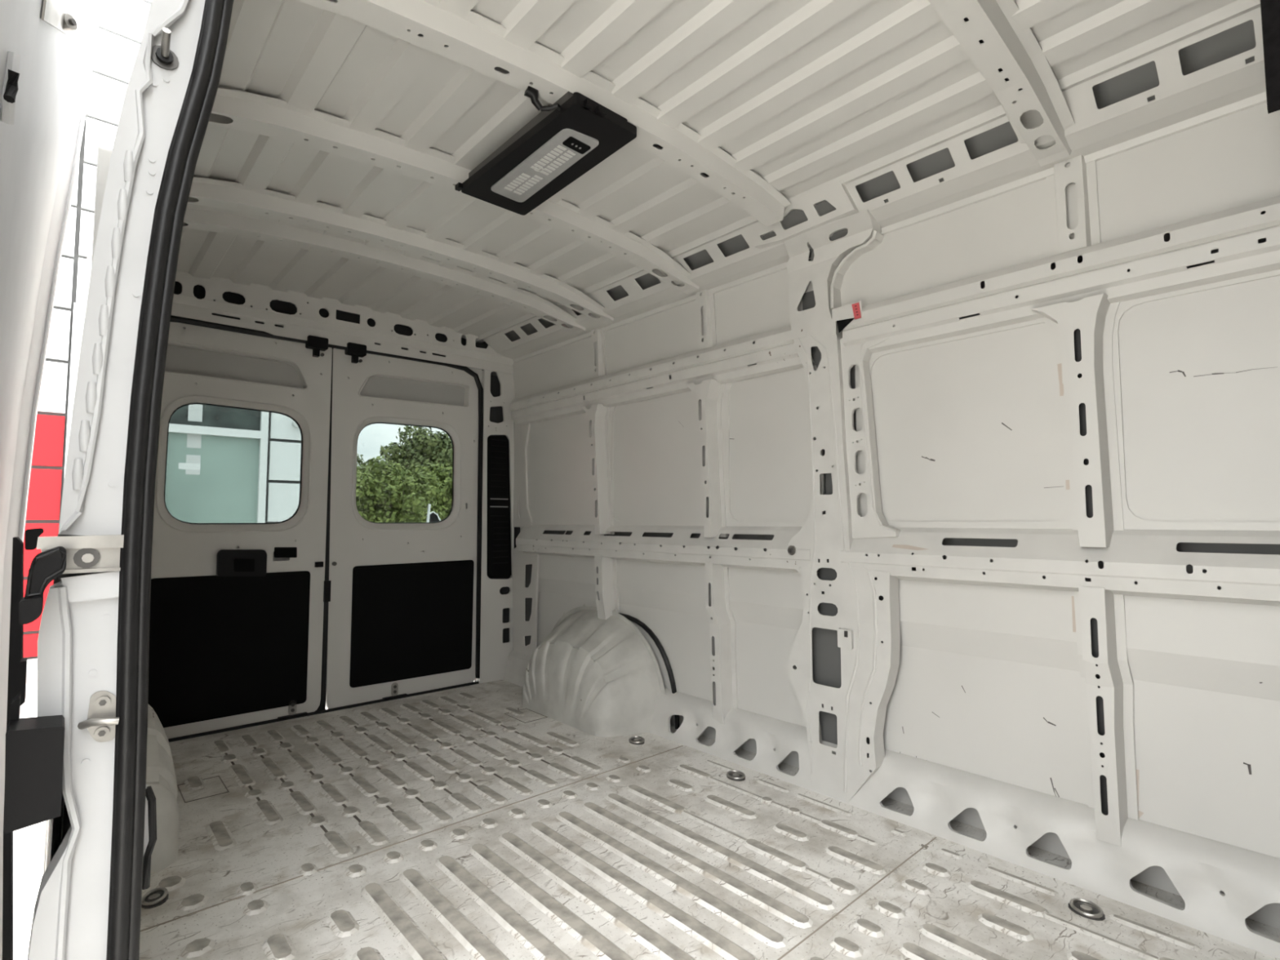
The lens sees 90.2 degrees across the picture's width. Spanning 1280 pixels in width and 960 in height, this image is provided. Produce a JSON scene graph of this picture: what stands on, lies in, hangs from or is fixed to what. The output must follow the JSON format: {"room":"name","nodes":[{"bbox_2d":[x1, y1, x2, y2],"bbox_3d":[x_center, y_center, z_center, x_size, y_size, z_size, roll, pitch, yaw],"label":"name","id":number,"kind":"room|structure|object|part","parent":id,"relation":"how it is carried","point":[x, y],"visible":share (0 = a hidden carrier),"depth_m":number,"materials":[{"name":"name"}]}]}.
{"room":"cargo space","nodes":[
{"label":"cargo space","id":0,"kind":"room"},
{"bbox_2d":[27,0,204,959],"bbox_3d":[-0.805,0.141,1.074,0.365,2.275,3.923,3,-5,-42],"label":"door frame","id":1,"kind":"structure","parent":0,"point":[77,637],"depth_m":0.83,"materials":[{"name":"white paint"}]},
{"bbox_3d":[-1.502,1.164,1.600,0.015,0.300,2.113,3,-5,-42],"label":"rocker panel","id":2,"kind":"part","parent":1,"relation":"part of","materials":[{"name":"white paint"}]},
{"bbox_2d":[0,0,101,959],"bbox_3d":[-0.988,-0.068,0.995,0.178,2.479,1.235,3,-5,-41],"label":"sliding door","id":3,"kind":"structure","parent":1,"relation":"in","point":[47,47],"depth_m":1.04,"materials":[{"name":"white paint"}]},
{"bbox_3d":[-0.881,0.422,0.897,0.028,0.680,0.050,3,-5,-42],"label":"edge trim","id":4,"kind":"part","parent":3,"relation":"part of","materials":[{"name":"black plastic"}]},
{"bbox_3d":[-0.703,0.122,0.751,0.038,0.086,0.050,3,-5,-42],"label":"roller arm","id":5,"kind":"part","parent":3,"relation":"part of","materials":[{"name":"black plastic"}]},
{"bbox_3d":[-0.986,-0.824,1.093,0.009,0.378,0.504,3,-5,-38],"label":"latch plate","id":6,"kind":"part","parent":3,"relation":"part of","materials":[{"name":"metal"}]},
{"bbox_3d":[-1.462,0.098,1.704,0.115,1.880,2.113,3,-5,-42],"label":"panel","id":7,"kind":"part","parent":1,"relation":"part of","materials":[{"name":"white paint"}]},
{"bbox_3d":[-1.141,0.044,1.327,0.040,1.500,0.055,3,-5,-42],"label":"wall post","id":8,"kind":"part","parent":1,"relation":"part of","materials":[{"name":"white metal"}]},
{"bbox_3d":[-1.611,0.077,1.845,0.040,1.500,0.055,3,-5,-42],"label":"wall post","id":9,"kind":"part","parent":1,"relation":"part of","materials":[{"name":"white metal"}]},
{"bbox_3d":[-0.696,0.307,0.820,0.041,0.066,0.023,3,-5,-42],"label":"striker plate","id":10,"kind":"part","parent":1,"relation":"part of","materials":[{"name":"metal"}]},
{"bbox_2d":[106,0,234,959],"bbox_3d":[-0.645,-0.045,0.889,0.113,1.529,0.024,3,-5,-42],"label":"seal","id":11,"kind":"object","parent":1,"relation":"in","point":[147,388],"depth_m":0.85,"materials":[{"name":"black rubber"}]},
{"bbox_2d":[71,271,519,742],"bbox_3d":[-1.474,0.131,3.140,2.005,2.015,0.130,3,-5,-42],"label":"door frame","id":12,"kind":"structure","parent":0,"point":[215,302],"depth_m":3.48,"materials":[{"name":"white paint"}]},
{"bbox_2d":[147,321,333,738],"bbox_3d":[-1.798,0.190,2.844,0.787,1.820,0.101,3,-5,-42],"label":"door","id":13,"kind":"structure","parent":12,"relation":"in","point":[238,624],"depth_m":2.86,"materials":[{"name":"white paint"}]},
{"bbox_3d":[-1.767,0.370,2.832,0.188,0.124,0.030,3,-5,-42],"label":"handle","id":14,"kind":"part","parent":13,"relation":"part of","materials":[{"name":"black plastic"}]},
{"bbox_3d":[-1.751,0.377,2.821,0.082,0.060,0.006,3,-5,-42],"label":"handle lever","id":15,"kind":"part","parent":13,"relation":"part of","materials":[{"name":"black plastic"}]},
{"bbox_2d":[323,342,481,708],"bbox_3d":[-1.221,0.225,3.365,0.820,1.825,0.101,3,-5,-42],"label":"door","id":16,"kind":"structure","parent":12,"relation":"in","point":[399,592],"depth_m":3.35,"materials":[{"name":"white paint"}]},
{"bbox_2d":[486,435,511,577],"bbox_3d":[-0.822,0.155,3.708,0.168,0.830,0.026,3,-5,-42],"label":"vent","id":17,"kind":"object","parent":12,"relation":"attached to","point":[499,460],"depth_m":3.69,"materials":[{"name":"black plastic"}]},
{"bbox_2d":[138,679,1279,959],"bbox_3d":[-0.133,1.021,1.629,2.060,0.027,3.923,3,-5,-42],"label":"floor","id":18,"kind":"structure","parent":0,"point":[471,822],"depth_m":1.68,"materials":[{"name":"paint"}]},
{"bbox_2d":[43,703,178,875],"bbox_3d":[-1.557,0.784,1.880,0.271,0.493,0.965,3,-5,-42],"label":"wheel arch","id":19,"kind":"object","parent":18,"relation":"on","point":[160,769],"visible":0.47,"depth_m":1.71,"materials":[{"name":"white paint"}]},
{"bbox_2d":[141,887,168,908],"bbox_3d":[-1.166,1.000,1.531,0.056,0.017,0.072,3,-5,-42],"label":"ring","id":20,"kind":"object","parent":18,"relation":"on","point":[156,897],"visible":0.97,"depth_m":1.53,"materials":[{"name":"grey metal"}]},
{"bbox_2d":[521,603,665,737],"bbox_3d":[-0.293,0.855,3.024,0.271,0.493,0.965,3,-5,-42],"label":"wheel arch","id":21,"kind":"object","parent":18,"relation":"on","point":[593,675],"visible":0.97,"depth_m":2.83,"materials":[{"name":"white paint"}]},
{"bbox_2d":[628,736,644,744],"bbox_3d":[-0.013,1.068,2.620,0.056,0.017,0.072,3,-5,-42],"label":"ring","id":22,"kind":"object","parent":18,"relation":"on","point":[634,741],"visible":1,"depth_m":2.62,"materials":[{"name":"grey metal"}]},
{"bbox_2d":[726,769,745,781],"bbox_3d":[0.339,1.045,2.259,0.056,0.017,0.072,3,-5,-42],"label":"ring","id":23,"kind":"object","parent":18,"relation":"on","point":[730,775],"visible":1,"depth_m":2.25,"materials":[{"name":"grey metal"}]},
{"bbox_2d":[1068,897,1105,920],"bbox_3d":[1.038,0.996,1.483,0.056,0.017,0.072,3,-5,-42],"label":"ring","id":24,"kind":"object","parent":18,"relation":"on","point":[1086,911],"visible":1,"depth_m":1.48,"materials":[{"name":"grey metal"}]},
{"bbox_2d":[176,0,1260,342],"bbox_3d":[-0.184,-0.910,1.740,1.811,0.155,3.973,3,-5,-42],"label":"ceiling","id":25,"kind":"structure","parent":0,"point":[340,136],"depth_m":1.65,"materials":[{"name":"white paint"}]},
{"bbox_3d":[-1.281,-0.843,2.868,1.705,0.145,0.823,3,-5,-42],"label":"roof panel","id":26,"kind":"part","parent":25,"relation":"part of","materials":[{"name":"white paint"}]},
{"bbox_3d":[-0.933,-0.868,2.485,1.705,0.145,0.215,3,-5,-42],"label":"roof panel","id":27,"kind":"part","parent":25,"relation":"part of","materials":[{"name":"white paint"}]},
{"bbox_3d":[-0.677,-0.885,2.204,1.705,0.145,0.545,3,-5,-42],"label":"roof panel","id":28,"kind":"part","parent":25,"relation":"part of","materials":[{"name":"white paint"}]},
{"bbox_3d":[-0.308,-0.911,1.797,1.705,0.145,0.555,3,-5,-42],"label":"roof panel","id":29,"kind":"part","parent":25,"relation":"part of","materials":[{"name":"white paint"}]},
{"bbox_2d":[454,85,636,215],"bbox_3d":[-0.289,-0.890,1.740,0.294,0.062,0.578,3,-5,-42],"label":"lamp","id":30,"kind":"object","parent":25,"relation":"attached to","point":[570,136],"visible":1,"depth_m":1.70,"materials":[{"name":"black plastic"}]},
{"bbox_3d":[-0.164,-0.867,1.654,0.069,0.003,0.042,3,-5,-42],"label":"switch panel","id":31,"kind":"part","parent":30,"relation":"part of","materials":[{"name":"black plastic"}]},
{"bbox_3d":[0.129,-0.942,1.317,1.705,0.145,0.745,3,-5,-42],"label":"roof panel","id":32,"kind":"part","parent":25,"relation":"part of","materials":[{"name":"white paint"}]},
{"bbox_3d":[0.512,-0.876,2.115,0.158,0.078,0.385,3,-5,-42],"label":"gusset plate","id":33,"kind":"part","parent":25,"relation":"part of","materials":[{"name":"white paint"}]},
{"bbox_3d":[0.745,-0.985,0.639,1.705,0.145,1.090,3,-5,-42],"label":"roof panel","id":34,"kind":"part","parent":25,"relation":"part of","materials":[{"name":"white paint"}]},
{"bbox_2d":[1260,0,1279,113],"bbox_3d":[1.429,-0.832,1.094,0.282,0.285,0.502,3,-5,-42],"label":"lining","id":35,"kind":"object","parent":25,"relation":"attached to","point":[1270,9],"visible":1,"depth_m":1.18,"materials":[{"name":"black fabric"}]},
{"bbox_2d":[483,6,1279,959],"bbox_3d":[0.433,0.115,2.269,0.420,2.115,4.024,3,-5,-42],"label":"wall","id":36,"kind":"structure","parent":0,"point":[955,495],"depth_m":1.83,"materials":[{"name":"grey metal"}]},
{"bbox_3d":[-0.338,1.029,3.228,0.093,0.172,1.203,3,-5,-42],"label":"sill rail","id":37,"kind":"part","parent":36,"relation":"part of","materials":[{"name":"white metal"}]},
{"bbox_3d":[-0.689,-0.089,3.708,0.012,0.795,0.259,3,-5,-42],"label":"corner post","id":38,"kind":"part","parent":36,"relation":"part of","materials":[{"name":"white metal"}]},
{"bbox_3d":[-0.456,-0.058,3.454,0.007,0.630,0.853,3,-5,-42],"label":"skin panel","id":39,"kind":"part","parent":36,"relation":"part of","materials":[{"name":"white paint"}]},
{"bbox_3d":[-0.474,-0.602,3.492,0.018,0.240,0.823,3,-5,-42],"label":"skin panel","id":40,"kind":"part","parent":36,"relation":"part of","materials":[{"name":"white paint"}]},
{"bbox_3d":[-0.448,0.689,3.420,0.027,0.595,0.843,3,-5,-42],"label":"skin panel","id":41,"kind":"part","parent":36,"relation":"part of","materials":[{"name":"white paint"}]},
{"bbox_3d":[-0.216,-0.051,3.142,0.070,0.633,0.202,3,-5,-42],"label":"wall post","id":42,"kind":"part","parent":36,"relation":"part of","materials":[{"name":"white metal"}]},
{"bbox_3d":[-0.214,-0.636,3.185,0.043,0.255,0.096,3,-5,-42],"label":"post","id":43,"kind":"part","parent":36,"relation":"part of","materials":[{"name":"white metal"}]},
{"bbox_3d":[-0.165,0.513,3.066,0.091,0.302,0.114,3,-5,-42],"label":"wall post","id":44,"kind":"part","parent":36,"relation":"part of","materials":[{"name":"white metal"}]},
{"bbox_3d":[0.047,-0.643,2.918,0.019,0.250,0.730,3,-5,-42],"label":"skin panel","id":45,"kind":"part","parent":36,"relation":"part of","materials":[{"name":"white paint"}]},
{"bbox_3d":[0.076,-0.095,2.869,0.007,0.630,0.730,3,-5,-42],"label":"skin panel","id":46,"kind":"part","parent":36,"relation":"part of","materials":[{"name":"white paint"}]},
{"bbox_3d":[-0.060,-0.445,2.990,0.066,0.160,1.988,3,-5,-42],"label":"belt rail","id":47,"kind":"part","parent":36,"relation":"part of","materials":[{"name":"white metal"}]},
{"bbox_3d":[0.087,0.651,2.832,0.027,0.595,0.750,3,-5,-42],"label":"skin panel","id":48,"kind":"part","parent":36,"relation":"part of","materials":[{"name":"white paint"}]},
{"bbox_3d":[-0.033,0.289,2.913,0.068,0.164,1.908,3,-5,-42],"label":"rail","id":49,"kind":"part","parent":36,"relation":"part of","materials":[{"name":"white metal"}]},
{"bbox_3d":[0.268,-0.669,2.656,0.043,0.255,0.102,3,-5,-42],"label":"post","id":50,"kind":"part","parent":36,"relation":"part of","materials":[{"name":"white metal"}]},
{"bbox_3d":[0.265,-0.085,2.613,0.070,0.633,0.192,3,-5,-42],"label":"wall post","id":51,"kind":"part","parent":36,"relation":"part of","materials":[{"name":"white metal"}]},
{"bbox_3d":[0.315,0.640,2.531,0.094,0.624,0.116,3,-5,-42],"label":"wall post","id":52,"kind":"part","parent":36,"relation":"part of","materials":[{"name":"white metal"}]},
{"bbox_3d":[0.477,-0.673,2.445,0.019,0.250,0.550,3,-5,-42],"label":"skin panel","id":53,"kind":"part","parent":36,"relation":"part of","materials":[{"name":"white paint"}]},
{"bbox_3d":[0.482,-0.124,2.422,0.007,0.630,0.480,3,-5,-42],"label":"skin panel","id":54,"kind":"part","parent":36,"relation":"part of","materials":[{"name":"white paint"}]},
{"bbox_3d":[0.504,0.622,2.373,0.027,0.595,0.490,3,-5,-42],"label":"skin panel","id":55,"kind":"part","parent":36,"relation":"part of","materials":[{"name":"white paint"}]},
{"bbox_3d":[0.686,-0.538,2.118,0.008,0.092,0.110,3,-5,-42],"label":"corner plate","id":56,"kind":"part","parent":36,"relation":"part of","materials":[{"name":"white metal"}]},
{"bbox_3d":[0.749,-0.154,2.087,0.044,0.690,0.287,3,-5,-42],"label":"panel frame","id":57,"kind":"part","parent":36,"relation":"part of","materials":[{"name":"white paint"}]},
{"bbox_3d":[0.451,-0.856,2.251,0.342,0.140,3.880,3,-5,-42],"label":"cant rail","id":58,"kind":"part","parent":36,"relation":"part of","materials":[{"name":"white metal"}]},
{"bbox_3d":[0.907,-0.703,1.972,0.019,0.250,0.730,3,-5,-42],"label":"skin panel","id":59,"kind":"part","parent":36,"relation":"part of","materials":[{"name":"white paint"}]},
{"bbox_3d":[0.956,-0.147,1.900,0.007,0.610,0.670,3,-5,-42],"label":"skin panel","id":60,"kind":"part","parent":36,"relation":"part of","materials":[{"name":"white paint"}]},
{"bbox_3d":[0.967,0.938,1.793,0.094,0.172,2.680,3,-5,-42],"label":"sill rail","id":61,"kind":"part","parent":36,"relation":"part of","materials":[{"name":"white metal"}]},
{"bbox_3d":[0.981,0.589,1.848,0.027,0.595,0.630,3,-5,-42],"label":"skin panel","id":62,"kind":"part","parent":36,"relation":"part of","materials":[{"name":"white paint"}]},
{"bbox_3d":[1.270,0.198,1.480,0.068,0.164,1.740,3,-5,-42],"label":"rail","id":63,"kind":"part","parent":36,"relation":"part of","materials":[{"name":"white metal"}]},
{"bbox_3d":[1.276,-0.539,1.519,0.066,0.160,1.720,3,-5,-42],"label":"belt rail","id":64,"kind":"part","parent":36,"relation":"part of","materials":[{"name":"white metal"}]},
{"bbox_3d":[1.144,-0.731,1.691,0.043,0.255,0.112,3,-5,-42],"label":"post","id":65,"kind":"part","parent":36,"relation":"part of","materials":[{"name":"white metal"}]},
{"bbox_3d":[1.132,-0.146,1.659,0.070,0.633,0.214,3,-5,-42],"label":"wall post","id":66,"kind":"part","parent":36,"relation":"part of","materials":[{"name":"white metal"}]},
{"bbox_3d":[1.162,0.581,1.599,0.094,0.624,0.113,3,-5,-42],"label":"wall post","id":67,"kind":"part","parent":36,"relation":"part of","materials":[{"name":"white metal"}]},
{"bbox_3d":[1.512,-0.746,1.307,0.019,0.250,1.070,3,-5,-42],"label":"skin panel","id":68,"kind":"part","parent":36,"relation":"part of","materials":[{"name":"white paint"}]},
{"bbox_3d":[1.531,-0.187,1.268,0.007,0.610,1.040,3,-5,-42],"label":"skin panel","id":69,"kind":"part","parent":36,"relation":"part of","materials":[{"name":"white paint"}]},
{"bbox_3d":[1.542,0.549,1.231,0.027,0.595,1.040,3,-5,-42],"label":"skin panel","id":70,"kind":"part","parent":36,"relation":"part of","materials":[{"name":"white paint"}]},
{"label":"outside","id":71,"kind":"structure","parent":0,"visible":0},
{"bbox_2d":[13,670,326,959],"bbox_3d":[-12.721,3.305,28.813,140.000,0.065,180.000,3,-5,-42],"label":"ground","id":72,"kind":"structure","parent":71,"point":[28,841],"depth_m":2.65,"materials":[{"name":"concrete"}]},
{"bbox_2d":[23,0,151,671],"bbox_3d":[-7.632,-2.339,6.822,7.411,8.429,3.080,3,-5,-42],"label":"building","id":73,"kind":"structure","parent":72,"relation":"on","point":[122,23],"depth_m":6.50,"materials":[{"name":"grey"}]},
{"bbox_3d":[-6.494,1.572,5.666,1.872,0.211,0.050,3,-5,-42],"label":"cladding panel","id":74,"kind":"part","parent":73,"relation":"part of","materials":[{"name":"red metal"}]},
{"bbox_3d":[-6.494,1.185,5.690,1.872,0.492,0.050,3,-5,-42],"label":"cladding panel","id":75,"kind":"part","parent":73,"relation":"part of","materials":[{"name":"red metal"}]},
{"bbox_3d":[-6.495,0.649,5.724,1.872,0.511,0.050,3,-5,-42],"label":"cladding panel","id":76,"kind":"part","parent":73,"relation":"part of","materials":[{"name":"red"}]},
{"bbox_3d":[-6.495,0.110,5.758,1.872,0.498,0.050,3,-5,-42],"label":"cladding panel","id":77,"kind":"part","parent":73,"relation":"part of","materials":[{"name":"red"}]},
{"bbox_3d":[-6.495,-0.425,5.792,1.872,0.501,0.050,3,-5,-42],"label":"cladding panel","id":78,"kind":"part","parent":73,"relation":"part of","materials":[{"name":"red metal"}]},
{"bbox_3d":[-6.496,-0.963,5.825,1.872,0.504,0.050,3,-5,-42],"label":"cladding panel","id":79,"kind":"part","parent":73,"relation":"part of","materials":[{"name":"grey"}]},
{"bbox_3d":[-6.496,-1.502,5.859,1.872,0.504,0.050,3,-5,-42],"label":"cladding panel","id":80,"kind":"part","parent":73,"relation":"part of","materials":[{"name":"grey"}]},
{"bbox_3d":[-6.497,-2.041,5.893,1.872,0.504,0.050,3,-5,-42],"label":"cladding panel","id":81,"kind":"part","parent":73,"relation":"part of","materials":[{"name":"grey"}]},
{"bbox_3d":[-6.497,-2.580,5.927,1.872,0.504,0.050,3,-5,-42],"label":"cladding panel","id":82,"kind":"part","parent":73,"relation":"part of","materials":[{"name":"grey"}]},
{"bbox_3d":[-6.498,-3.119,5.961,1.872,0.504,0.050,3,-5,-42],"label":"cladding panel","id":83,"kind":"part","parent":73,"relation":"part of","materials":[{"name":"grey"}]},
{"bbox_3d":[-5.124,-2.014,7.139,1.763,0.464,0.050,3,-5,-42],"label":"cladding panel","id":84,"kind":"part","parent":73,"relation":"part of","materials":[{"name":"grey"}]},
{"bbox_3d":[-5.124,-2.513,7.171,1.763,0.464,0.050,3,-5,-42],"label":"cladding panel","id":85,"kind":"part","parent":73,"relation":"part of","materials":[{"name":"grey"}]},
{"bbox_3d":[-5.125,-3.013,7.202,1.763,0.464,0.050,3,-5,-42],"label":"cladding panel","id":86,"kind":"part","parent":73,"relation":"part of","materials":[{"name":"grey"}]},
{"bbox_3d":[-5.125,-3.512,7.234,1.763,0.464,0.050,3,-5,-42],"label":"cladding panel","id":87,"kind":"part","parent":73,"relation":"part of","materials":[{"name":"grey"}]},
{"bbox_3d":[-5.125,-4.011,7.265,1.763,0.464,0.050,3,-5,-42],"label":"cladding panel","id":88,"kind":"part","parent":73,"relation":"part of","materials":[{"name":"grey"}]},
{"bbox_3d":[-5.126,-4.511,7.297,1.763,0.464,0.050,3,-5,-42],"label":"cladding panel","id":89,"kind":"part","parent":73,"relation":"part of","materials":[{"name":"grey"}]},
{"bbox_3d":[-5.126,-5.010,7.328,1.763,0.464,0.050,3,-5,-42],"label":"cladding panel","id":90,"kind":"part","parent":73,"relation":"part of","materials":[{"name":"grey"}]},
{"bbox_3d":[-5.127,-5.510,7.360,1.763,0.464,0.050,3,-5,-42],"label":"cladding panel","id":91,"kind":"part","parent":73,"relation":"part of","materials":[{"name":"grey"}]}
]}

